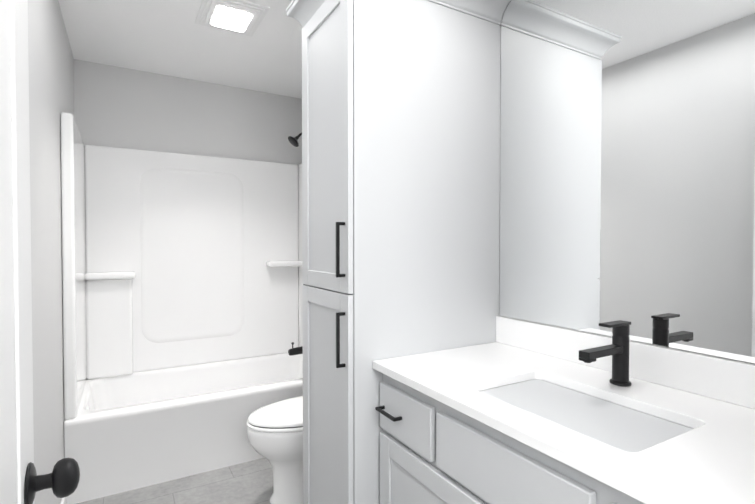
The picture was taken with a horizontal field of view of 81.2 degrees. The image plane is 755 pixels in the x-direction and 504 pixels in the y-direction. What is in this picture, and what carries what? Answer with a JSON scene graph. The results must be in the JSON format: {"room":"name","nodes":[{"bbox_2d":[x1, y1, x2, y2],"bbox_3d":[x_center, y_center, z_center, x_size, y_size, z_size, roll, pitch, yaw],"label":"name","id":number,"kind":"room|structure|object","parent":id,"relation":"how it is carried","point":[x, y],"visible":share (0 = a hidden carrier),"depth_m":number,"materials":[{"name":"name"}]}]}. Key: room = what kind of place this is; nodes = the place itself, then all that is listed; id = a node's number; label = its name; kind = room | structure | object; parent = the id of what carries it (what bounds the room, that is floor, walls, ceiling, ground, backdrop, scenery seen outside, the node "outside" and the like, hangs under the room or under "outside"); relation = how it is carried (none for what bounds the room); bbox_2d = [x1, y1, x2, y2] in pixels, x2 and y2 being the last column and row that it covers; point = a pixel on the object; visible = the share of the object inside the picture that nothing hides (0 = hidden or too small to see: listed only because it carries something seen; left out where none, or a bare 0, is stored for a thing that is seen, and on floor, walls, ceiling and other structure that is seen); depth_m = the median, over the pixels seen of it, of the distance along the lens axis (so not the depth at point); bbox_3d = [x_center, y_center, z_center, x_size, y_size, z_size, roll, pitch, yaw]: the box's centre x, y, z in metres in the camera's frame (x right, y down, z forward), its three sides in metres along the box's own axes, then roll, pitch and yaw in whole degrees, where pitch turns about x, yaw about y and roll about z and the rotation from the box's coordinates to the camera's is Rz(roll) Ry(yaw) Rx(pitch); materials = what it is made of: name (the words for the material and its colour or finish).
{"room":"bathroom","nodes":[
{"label":"bathroom","id":0,"kind":"room"},
{"bbox_2d":[28,0,73,503],"bbox_3d":[-0.735,0.043,0.640,0.120,2.445,5.160,-1,1,-30],"label":"wall","id":1,"kind":"structure","parent":0,"point":[51,76],"depth_m":1.74,"materials":[{"name":"white paint"}]},
{"bbox_2d":[0,0,79,503],"bbox_3d":[-0.409,0.246,0.409,0.173,2.024,0.772,-1,1,-30],"label":"door","id":2,"kind":"structure","parent":1,"relation":"in","point":[22,481],"depth_m":0.65,"materials":[{"name":"white wood"}]},
{"bbox_2d":[61,497,66,503],"bbox_3d":[-0.909,1.213,1.099,0.018,0.090,2.420,-1,1,-30],"label":"baseboard","id":3,"kind":"structure","parent":1,"relation":"attached to","point":[64,500],"depth_m":2.05,"materials":[{"name":"white wood"}]},
{"bbox_2d":[77,458,272,503],"bbox_3d":[-0.024,1.308,1.075,1.764,0.100,5.160,-1,1,-30],"label":"floor","id":4,"kind":"structure","parent":0,"point":[250,482],"depth_m":2.29,"materials":[{"name":"tile"}]},
{"bbox_2d":[60,112,302,503],"bbox_3d":[-1.058,0.269,2.844,1.520,1.915,0.786,-1,1,-30],"label":"shower","id":5,"kind":"object","parent":4,"relation":"on","point":[182,284],"visible":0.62,"depth_m":2.95,"materials":[{"name":"white plastic"}]},
{"bbox_2d":[288,342,302,355],"bbox_3d":[-0.564,0.704,3.224,0.179,0.101,0.068,-1,1,-30],"label":"tub spout","id":6,"kind":"object","parent":5,"relation":"attached to","point":[295,351],"visible":0.6,"depth_m":3.19,"materials":[{"name":"black metal"}]},
{"bbox_2d":[247,396,302,503],"bbox_3d":[-0.301,0.847,2.306,0.751,0.778,0.468,-1,1,-30],"label":"toilet","id":7,"kind":"object","parent":4,"relation":"on","point":[275,433],"visible":0.38,"depth_m":2.13,"materials":[{"name":"white ceramic"}]},
{"bbox_2d":[286,0,510,503],"bbox_3d":[0.070,0.141,1.717,0.694,2.212,0.537,-1,1,-30],"label":"linen cabinet","id":8,"kind":"object","parent":4,"relation":"on","point":[400,174],"visible":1,"depth_m":1.52,"materials":[{"name":"grey paint"}]},
{"bbox_2d":[373,316,754,503],"bbox_3d":[0.493,0.758,1.110,0.580,0.999,1.076,-1,1,-30],"label":"bathroom vanity","id":9,"kind":"object","parent":4,"relation":"on","point":[518,411],"visible":1,"depth_m":1.06,"materials":[{"name":"grey paint"}]},
{"bbox_2d":[579,320,630,386],"bbox_3d":[0.600,0.273,1.157,0.184,0.168,0.052,-1,1,-30],"label":"faucet","id":10,"kind":"object","parent":9,"relation":"on","point":[617,349],"visible":1,"depth_m":1.17,"materials":[{"name":"black metal"}]},
{"bbox_2d":[58,0,302,98],"bbox_3d":[-0.024,-1.236,1.030,1.764,0.100,5.160,-1,1,-30],"label":"ceiling","id":11,"kind":"structure","parent":0,"point":[168,37],"depth_m":2.56,"materials":[{"name":"white paint"}]},
{"bbox_2d":[195,0,269,36],"bbox_3d":[-0.747,-1.192,2.247,0.300,0.032,0.344,-1,1,-30],"label":"recessed light","id":12,"kind":"object","parent":11,"relation":"in","point":[243,17],"visible":1,"depth_m":2.21,"materials":[{"name":"white plastic"}]},
{"bbox_2d":[74,59,301,164],"bbox_3d":[-1.286,-0.003,3.232,1.524,2.445,0.120,-1,1,-30],"label":"wall","id":13,"kind":"structure","parent":0,"point":[119,107],"depth_m":3.09,"materials":[{"name":"white paint"}]},
{"bbox_2d":[499,22,753,363],"bbox_3d":[0.688,0.029,1.464,0.120,2.445,5.160,-1,1,-30],"label":"wall","id":14,"kind":"structure","parent":0,"point":[499,242],"depth_m":1.70,"materials":[{"name":"white paint"}]},
{"bbox_2d":[288,132,301,146],"bbox_3d":[-0.538,-0.834,3.212,0.232,0.147,0.094,-1,1,-30],"label":"shower head","id":15,"kind":"object","parent":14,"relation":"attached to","point":[293,141],"visible":0.77,"depth_m":3.17},
{"bbox_2d":[500,0,754,363],"bbox_3d":[0.743,-0.395,1.233,0.006,1.299,1.070,-1,1,-30],"label":"mirror","id":16,"kind":"object","parent":14,"relation":"attached to","point":[627,160],"visible":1,"depth_m":1.26,"materials":[{"name":"clear glass"}]}
]}

